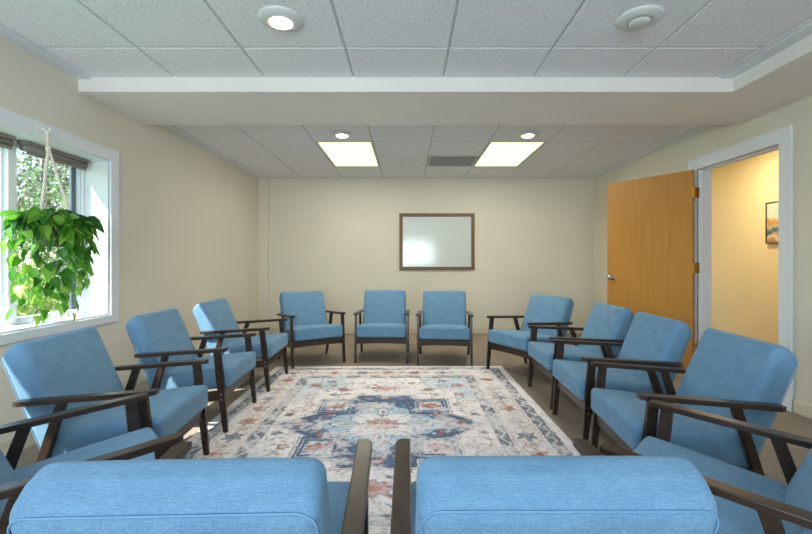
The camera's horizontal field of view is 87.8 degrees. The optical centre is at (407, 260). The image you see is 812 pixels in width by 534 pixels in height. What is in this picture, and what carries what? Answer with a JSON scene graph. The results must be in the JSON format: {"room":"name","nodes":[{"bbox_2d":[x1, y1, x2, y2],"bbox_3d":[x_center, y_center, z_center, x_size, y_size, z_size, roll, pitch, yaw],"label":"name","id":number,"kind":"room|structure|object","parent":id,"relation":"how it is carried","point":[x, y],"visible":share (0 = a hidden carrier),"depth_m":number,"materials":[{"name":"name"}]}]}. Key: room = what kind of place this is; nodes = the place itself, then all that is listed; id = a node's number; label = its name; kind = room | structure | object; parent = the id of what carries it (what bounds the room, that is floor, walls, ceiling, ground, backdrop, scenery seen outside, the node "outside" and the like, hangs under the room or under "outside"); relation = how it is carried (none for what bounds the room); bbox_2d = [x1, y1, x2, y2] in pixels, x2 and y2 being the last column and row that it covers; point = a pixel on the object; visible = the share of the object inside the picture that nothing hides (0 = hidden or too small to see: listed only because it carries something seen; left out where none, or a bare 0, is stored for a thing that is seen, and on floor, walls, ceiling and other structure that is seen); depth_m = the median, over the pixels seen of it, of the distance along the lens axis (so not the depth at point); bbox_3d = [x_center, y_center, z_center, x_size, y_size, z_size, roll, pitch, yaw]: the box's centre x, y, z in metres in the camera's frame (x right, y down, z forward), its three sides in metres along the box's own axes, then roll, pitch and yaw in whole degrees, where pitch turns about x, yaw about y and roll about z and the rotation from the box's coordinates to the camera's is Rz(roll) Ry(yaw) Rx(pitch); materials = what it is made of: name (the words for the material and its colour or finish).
{"room":"group therapy room","nodes":[
{"label":"group therapy room","id":0,"kind":"room"},
{"bbox_2d":[0,36,258,442],"bbox_3d":[-2.360,-0.127,2.092,0.230,2.447,8.584,0,0,0],"label":"wall","id":1,"kind":"structure","parent":0,"point":[189,216],"depth_m":3.77,"materials":[{"name":"paint"}]},
{"bbox_2d":[36,123,50,132],"bbox_3d":[-2.188,-0.796,2.540,0.080,0.057,0.028,0,0,0],"label":"wall hook","id":2,"kind":"object","parent":1,"relation":"attached to","point":[38,126],"visible":1,"depth_m":2.54,"materials":[{"name":"white metal"}]},
{"bbox_2d":[0,206,104,327],"bbox_3d":[-2.123,0.025,2.525,0.488,0.700,0.516,0,0,0],"label":"hanging plant","id":3,"kind":"object","parent":2,"relation":"hanging from","point":[62,228],"visible":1,"depth_m":2.42,"materials":[{"name":"green plant"}]},
{"bbox_2d":[40,132,70,248],"bbox_3d":[-2.154,-0.422,2.524,0.186,0.707,0.179,0,0,0],"label":"macrame hanger","id":4,"kind":"object","parent":2,"relation":"hanging from","point":[48,135],"visible":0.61,"depth_m":2.53,"materials":[{"name":"beige fabric"}]},
{"bbox_2d":[0,124,108,334],"bbox_3d":[-2.356,-0.175,1.879,0.229,1.161,2.579,0,0,0],"label":"window","id":5,"kind":"structure","parent":1,"relation":"in","point":[89,189],"depth_m":3.08,"materials":[{"name":"white plastic"}]},
{"bbox_2d":[0,132,15,149],"bbox_3d":[-2.375,-0.702,2.232,0.060,0.081,0.593,0,0,0],"label":"roller blind","id":6,"kind":"object","parent":5,"relation":"attached to","point":[6,141],"visible":1,"depth_m":2.47,"materials":[{"name":"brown fabric"}]},
{"bbox_2d":[17,140,89,170],"bbox_3d":[-2.375,-0.702,2.852,0.060,0.081,0.519,0,0,0],"label":"roller blind","id":7,"kind":"object","parent":5,"relation":"attached to","point":[33,149],"visible":1,"depth_m":2.81,"materials":[{"name":"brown fabric"}]},
{"bbox_2d":[0,107,118,344],"bbox_3d":[-2.236,-0.192,1.879,0.018,1.305,2.755,0,0,0],"label":"trim","id":8,"kind":"structure","parent":1,"relation":"attached to","point":[9,118],"depth_m":2.96,"materials":[{"name":"white wood"}]},
{"bbox_2d":[0,331,258,455],"bbox_3d":[-2.238,1.050,2.069,0.014,0.095,8.538,0,0,0],"label":"baseboard","id":9,"kind":"structure","parent":1,"relation":"attached to","point":[143,384],"depth_m":2.51,"materials":[{"name":"beige wood"}]},
{"bbox_2d":[0,23,263,177],"bbox_3d":[-2.200,-1.248,2.069,0.090,0.021,8.538,0,0,0],"label":"trim","id":10,"kind":"structure","parent":1,"relation":"attached to","point":[8,34],"depth_m":2.66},
{"bbox_2d":[0,0,811,177],"bbox_3d":[0.282,-1.280,1.983,5.055,0.060,8.801,0,0,0],"label":"ceiling","id":11,"kind":"structure","parent":0,"point":[99,38],"depth_m":2.51,"materials":[{"name":"tile"}]},
{"bbox_2d":[258,5,302,31],"bbox_3d":[-0.655,-1.232,2.175,0.224,0.036,0.224,0,0,0],"label":"recessed light","id":12,"kind":"object","parent":11,"relation":"in","point":[275,17],"visible":1,"depth_m":2.14,"materials":[{"name":"white plastic"}]},
{"bbox_2d":[330,130,353,137],"bbox_3d":[-0.646,-1.232,4.135,0.224,0.036,0.224,0,0,0],"label":"recessed light","id":13,"kind":"object","parent":11,"relation":"in","point":[336,133],"visible":1,"depth_m":4.08,"materials":[{"name":"white plastic"}]},
{"bbox_2d":[315,141,379,166],"bbox_3d":[-0.672,-1.264,5.002,0.598,0.032,1.163,0,0,0],"label":"recessed light","id":14,"kind":"object","parent":11,"relation":"in","point":[340,153],"visible":0.81,"depth_m":4.92,"materials":[{"name":"white plastic"}]},
{"bbox_2d":[78,34,811,124],"bbox_3d":[0.282,-1.211,0.689,5.055,0.118,5.777,0,0,0],"label":"ceiling beam","id":15,"kind":"structure","parent":11,"relation":"attached to","point":[783,79],"depth_m":3.03,"materials":[{"name":"paint"}]},
{"bbox_2d":[427,155,478,166],"bbox_3d":[0.547,-1.258,5.296,0.598,0.024,0.576,0,0,0],"label":"ceiling vent","id":16,"kind":"object","parent":11,"relation":"in","point":[433,160],"visible":0.98,"depth_m":5.26,"materials":[{"name":"grey metal"}]},
{"bbox_2d":[473,141,546,166],"bbox_3d":[1.156,-1.264,5.002,0.598,0.032,1.163,0,0,0],"label":"recessed light","id":17,"kind":"object","parent":11,"relation":"in","point":[496,153],"visible":0.81,"depth_m":4.92,"materials":[{"name":"white plastic"}]},
{"bbox_2d":[516,130,539,137],"bbox_3d":[1.175,-1.232,4.135,0.224,0.036,0.224,0,0,0],"label":"recessed light","id":18,"kind":"object","parent":11,"relation":"in","point":[526,133],"visible":1,"depth_m":4.08,"materials":[{"name":"white plastic"}]},
{"bbox_2d":[615,5,664,30],"bbox_3d":[1.190,-1.232,2.170,0.224,0.036,0.224,0,0,0],"label":"recessed light","id":19,"kind":"object","parent":11,"relation":"in","point":[641,17],"visible":1,"depth_m":2.13,"materials":[{"name":"white plastic"}]},
{"bbox_2d":[15,334,811,483],"bbox_3d":[1.002,1.127,2.600,6.895,0.060,10.000,0,0,0],"label":"floor","id":20,"kind":"structure","parent":0,"point":[569,417],"depth_m":4.15,"materials":[{"name":"carpet"}]},
{"bbox_2d":[0,392,183,533],"bbox_3d":[-1.149,0.721,1.351,0.670,0.745,0.607,-1,1,-42],"label":"armchair","id":21,"kind":"object","parent":20,"relation":"on","point":[138,443],"visible":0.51,"depth_m":1.50,"materials":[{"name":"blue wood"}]},
{"bbox_2d":[14,427,157,480],"bbox_3d":[-1.082,0.773,1.411,0.490,0.180,0.530,-1,1,-42],"label":"seat cushion","id":22,"kind":"object","parent":21,"relation":"on","point":[135,435],"depth_m":1.54,"materials":[{"name":"blue fabric"}]},
{"bbox_2d":[2,327,209,462],"bbox_3d":[-1.425,0.721,2.072,0.670,0.745,0.607,-1,0,-5],"label":"armchair","id":23,"kind":"object","parent":20,"relation":"on","point":[72,369],"visible":0.77,"depth_m":1.91,"materials":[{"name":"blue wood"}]},
{"bbox_2d":[50,385,207,457],"bbox_3d":[-1.335,0.773,2.079,0.490,0.180,0.530,-1,0,-5],"label":"seat cushion","id":24,"kind":"object","parent":23,"relation":"on","point":[173,410],"depth_m":1.92,"materials":[{"name":"blue fabric"}]},
{"bbox_2d":[7,439,371,533],"bbox_3d":[-0.404,0.724,1.002,0.607,0.745,0.670,0,0,-2],"label":"armchair","id":25,"kind":"object","parent":20,"relation":"on","point":[170,493],"visible":1,"depth_m":0.69,"materials":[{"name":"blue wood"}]},
{"bbox_2d":[327,481,349,533],"bbox_3d":[-0.407,0.778,1.092,0.530,0.180,0.490,0,0,-2],"label":"seat cushion","id":26,"kind":"object","parent":25,"relation":"on","point":[338,491],"depth_m":1.22,"materials":[{"name":"blue fabric"}]},
{"bbox_2d":[126,308,256,432],"bbox_3d":[-1.484,0.721,2.954,0.670,0.745,0.607,-1,0,-2],"label":"armchair","id":27,"kind":"object","parent":20,"relation":"on","point":[159,336],"visible":0.8,"depth_m":2.74,"materials":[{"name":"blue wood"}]},
{"bbox_2d":[159,351,255,389],"bbox_3d":[-1.394,0.773,2.958,0.490,0.180,0.530,-1,0,-2],"label":"seat cushion","id":28,"kind":"object","parent":27,"relation":"on","point":[237,368],"depth_m":2.77,"materials":[{"name":"blue fabric"}]},
{"bbox_2d":[193,298,287,391],"bbox_3d":[-1.484,0.721,3.796,0.670,0.745,0.607,-1,0,-1],"label":"armchair","id":29,"kind":"object","parent":20,"relation":"on","point":[214,317],"visible":0.8,"depth_m":3.59,"materials":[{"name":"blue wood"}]},
{"bbox_2d":[221,333,287,358],"bbox_3d":[-1.393,0.773,3.798,0.490,0.180,0.530,-1,0,-1],"label":"seat cushion","id":30,"kind":"object","parent":29,"relation":"on","point":[276,343],"depth_m":3.64,"materials":[{"name":"blue fabric"}]},
{"bbox_2d":[277,291,345,368],"bbox_3d":[-1.092,0.721,4.679,0.607,0.745,0.670,0,-1,-31],"label":"armchair","id":31,"kind":"object","parent":20,"relation":"on","point":[306,325],"visible":0.84,"depth_m":4.69,"materials":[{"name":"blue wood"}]},
{"bbox_2d":[285,324,342,340],"bbox_3d":[-1.044,0.773,4.602,0.530,0.180,0.490,0,-1,-31],"label":"seat cushion","id":32,"kind":"object","parent":31,"relation":"on","point":[296,332],"depth_m":4.41,"materials":[{"name":"blue fabric"}]},
{"bbox_2d":[353,290,409,362],"bbox_3d":[-0.281,0.724,4.849,0.607,0.745,0.670,0,0,1],"label":"armchair","id":33,"kind":"object","parent":20,"relation":"on","point":[385,314],"visible":1,"depth_m":4.94,"materials":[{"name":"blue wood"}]},
{"bbox_2d":[357,323,405,337],"bbox_3d":[-0.283,0.778,4.759,0.530,0.180,0.490,0,0,1],"label":"seat cushion","id":34,"kind":"object","parent":33,"relation":"on","point":[374,330],"depth_m":4.52,"materials":[{"name":"blue fabric"}]},
{"bbox_2d":[183,366,580,533],"bbox_3d":[-0.178,1.093,2.872,2.332,0.007,3.000,0,0,-1],"label":"area rug","id":35,"kind":"object","parent":20,"relation":"on","point":[321,413],"visible":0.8,"depth_m":2.88,"materials":[{"name":"multicoloured carpet"}]},
{"bbox_2d":[416,291,473,365],"bbox_3d":[0.409,0.724,4.733,0.607,0.745,0.670,0,0,5],"label":"armchair","id":36,"kind":"object","parent":20,"relation":"on","point":[444,321],"visible":1,"depth_m":4.82,"materials":[{"name":"blue fabric"}]},
{"bbox_2d":[419,324,469,339],"bbox_3d":[0.402,0.778,4.643,0.530,0.180,0.490,0,0,5],"label":"seat cushion","id":37,"kind":"object","parent":36,"relation":"on","point":[426,331],"depth_m":4.41,"materials":[{"name":"blue fabric"}]},
{"bbox_2d":[486,294,573,381],"bbox_3d":[1.219,0.721,4.178,0.670,0.745,0.607,1,0,-30],"label":"armchair","id":38,"kind":"object","parent":20,"relation":"on","point":[542,310],"visible":0.73,"depth_m":4.13,"materials":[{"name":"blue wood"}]},
{"bbox_2d":[488,329,552,350],"bbox_3d":[1.140,0.773,4.132,0.490,0.180,0.530,1,0,-30],"label":"seat cushion","id":39,"kind":"object","parent":38,"relation":"on","point":[498,339],"depth_m":4.03,"materials":[{"name":"blue fabric"}]},
{"bbox_2d":[390,438,718,533],"bbox_3d":[0.265,0.724,1.015,0.607,0.745,0.670,0,0,0],"label":"armchair","id":40,"kind":"object","parent":20,"relation":"on","point":[591,492],"visible":1,"depth_m":0.70,"materials":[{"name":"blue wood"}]},
{"bbox_2d":[411,481,416,533],"bbox_3d":[0.265,0.778,1.105,0.530,0.180,0.490,0,0,0],"label":"seat cushion","id":41,"kind":"object","parent":40,"relation":"on","point":[413,485],"depth_m":1.22,"materials":[{"name":"blue fabric"}]},
{"bbox_2d":[528,302,634,409],"bbox_3d":[1.374,0.724,3.406,0.670,0.745,0.607,0,0,-1],"label":"armchair","id":42,"kind":"object","parent":20,"relation":"on","point":[605,322],"visible":0.6,"depth_m":3.29,"materials":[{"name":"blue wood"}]},
{"bbox_2d":[528,341,600,370],"bbox_3d":[1.284,0.778,3.405,0.490,0.180,0.530,0,0,-1],"label":"seat cushion","id":43,"kind":"object","parent":42,"relation":"on","point":[541,354],"depth_m":3.32,"materials":[{"name":"blue fabric"}]},
{"bbox_2d":[552,312,691,440],"bbox_3d":[1.347,0.724,2.727,0.670,0.745,0.607,0,0,2],"label":"armchair","id":44,"kind":"object","parent":20,"relation":"on","point":[653,340],"visible":0.72,"depth_m":2.55,"materials":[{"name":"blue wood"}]},
{"bbox_2d":[553,359,653,399],"bbox_3d":[1.257,0.778,2.730,0.490,0.180,0.530,0,0,2],"label":"seat cushion","id":45,"kind":"object","parent":44,"relation":"on","point":[570,376],"depth_m":2.59,"materials":[{"name":"blue fabric"}]},
{"bbox_2d":[591,328,797,475],"bbox_3d":[1.305,0.721,2.015,0.670,0.745,0.607,1,0,5],"label":"armchair","id":46,"kind":"object","parent":20,"relation":"on","point":[729,375],"visible":0.83,"depth_m":1.83,"materials":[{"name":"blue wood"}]},
{"bbox_2d":[591,388,749,468],"bbox_3d":[1.215,0.773,2.023,0.490,0.180,0.530,1,0,5],"label":"seat cushion","id":47,"kind":"object","parent":46,"relation":"on","point":[621,414],"depth_m":1.83,"materials":[{"name":"blue fabric"}]},
{"bbox_2d":[600,399,811,533],"bbox_3d":[1.010,0.721,1.261,0.670,0.745,0.607,1,1,43],"label":"armchair","id":48,"kind":"object","parent":20,"relation":"on","point":[747,502],"visible":0.59,"depth_m":1.30,"materials":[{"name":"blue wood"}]},
{"bbox_2d":[632,436,787,533],"bbox_3d":[0.944,0.773,1.323,0.490,0.180,0.530,1,1,43],"label":"seat cushion","id":49,"kind":"object","parent":48,"relation":"on","point":[734,518],"depth_m":1.36,"materials":[{"name":"blue fabric"}]},
{"bbox_2d":[269,178,593,326],"bbox_3d":[0.230,-0.127,6.454,5.410,2.447,0.140,0,0,0],"label":"wall","id":50,"kind":"structure","parent":0,"point":[338,238],"depth_m":6.38,"materials":[{"name":"paint"}]},
{"bbox_2d":[259,178,268,333],"bbox_3d":[-2.176,-0.079,6.362,0.138,2.351,0.045,0,0,0],"label":"trim","id":51,"kind":"structure","parent":50,"relation":"attached to","point":[263,182],"depth_m":6.34,"materials":[{"name":"paint"}]},
{"bbox_2d":[268,327,582,333],"bbox_3d":[0.351,1.050,6.377,4.917,0.095,0.014,0,0,0],"label":"baseboard","id":52,"kind":"structure","parent":50,"relation":"attached to","point":[348,330],"depth_m":6.37,"materials":[{"name":"beige wood"}]},
{"bbox_2d":[399,213,474,269],"bbox_3d":[0.437,-0.291,6.370,1.134,0.856,0.025,0,0,0],"label":"whiteboard","id":53,"kind":"object","parent":50,"relation":"attached to","point":[427,241],"visible":1,"depth_m":6.37,"materials":[{"name":"white plastic"}]},
{"bbox_2d":[594,96,811,404],"bbox_3d":[2.873,-0.127,2.092,0.125,2.447,8.584,0,0,0],"label":"wall","id":54,"kind":"structure","parent":0,"point":[673,158],"depth_m":3.17,"materials":[{"name":"paint"}]},
{"bbox_2d":[607,170,694,367],"bbox_3d":[2.529,0.103,4.444,0.182,1.964,0.905,0,0,-31],"label":"door","id":55,"kind":"structure","parent":54,"relation":"in","point":[651,265],"depth_m":4.38,"materials":[{"name":"brown wood"}]},
{"bbox_2d":[589,22,811,178],"bbox_3d":[2.349,-1.252,2.104,0.614,0.015,8.610,0,0,6],"label":"trim","id":56,"kind":"structure","parent":54,"relation":"attached to","point":[805,31],"depth_m":2.66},
{"bbox_2d":[695,145,777,348],"bbox_3d":[2.864,0.096,3.634,0.156,2.002,0.952,0,0,0],"label":"trim","id":57,"kind":"structure","parent":54,"relation":"attached to","point":[703,191],"depth_m":4.09,"materials":[{"name":"white metal"}]},
{"bbox_2d":[688,125,792,411],"bbox_3d":[2.797,0.052,3.634,0.026,2.090,1.128,0,0,0],"label":"trim","id":58,"kind":"structure","parent":54,"relation":"attached to","point":[782,137],"depth_m":3.14,"materials":[{"name":"white wood"}]},
{"bbox_2d":[793,399,811,418],"bbox_3d":[2.803,1.050,2.092,0.014,0.095,8.554,0,0,0],"label":"baseboard","id":59,"kind":"structure","parent":54,"relation":"attached to","point":[799,407],"depth_m":2.99,"materials":[{"name":"beige wood"}]},
{"bbox_2d":[712,150,777,344],"bbox_3d":[3.592,-0.153,4.350,1.315,2.500,6.500,0,0,0],"label":"wall","id":60,"kind":"structure","parent":0,"point":[744,267],"depth_m":5.21,"materials":[{"name":"paint"}]},
{"bbox_2d":[765,201,777,243],"bbox_3d":[4.133,-0.433,4.590,0.033,0.470,0.540,0,0,0],"label":"painting","id":61,"kind":"object","parent":60,"relation":"attached to","point":[771,208],"visible":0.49,"depth_m":4.79,"materials":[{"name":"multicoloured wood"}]},
{"label":"outside","id":62,"kind":"structure","parent":0,"visible":0},
{"bbox_2d":[17,274,68,310],"bbox_3d":[-21.247,1.297,13.500,37.505,0.100,63.000,0,0,0],"label":"lawn","id":63,"kind":"structure","parent":62,"point":[26,274],"depth_m":12.68,"materials":[{"name":"green plant"}]},
{"bbox_2d":[17,263,57,316],"bbox_3d":[-6.001,0.692,6.436,1.591,1.234,1.791,0,0,0],"label":"shrub","id":64,"kind":"object","parent":63,"relation":"on","point":[28,308],"visible":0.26,"depth_m":6.27,"materials":[{"name":"green plant"}]},
{"bbox_2d":[17,164,67,272],"bbox_3d":[-24.683,-2.913,26.393,7.175,8.787,7.478,0,0,0],"label":"tree","id":65,"kind":"object","parent":63,"relation":"on","point":[18,252],"visible":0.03,"depth_m":26.37,"materials":[{"name":"green plant"}]},
{"bbox_2d":[17,153,68,302],"bbox_3d":[-9.257,-0.884,10.932,4.022,4.273,4.429,0,0,0],"label":"tree","id":66,"kind":"object","parent":63,"relation":"on","point":[21,207],"visible":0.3,"depth_m":10.46,"materials":[{"name":"green plant"}]},
{"bbox_2d":[17,151,68,285],"bbox_3d":[-14.159,-2.489,18.634,7.305,7.478,4.576,0,0,-28],"label":"tree","id":67,"kind":"object","parent":63,"relation":"on","point":[20,201],"visible":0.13,"depth_m":17.91,"materials":[{"name":"green plant"}]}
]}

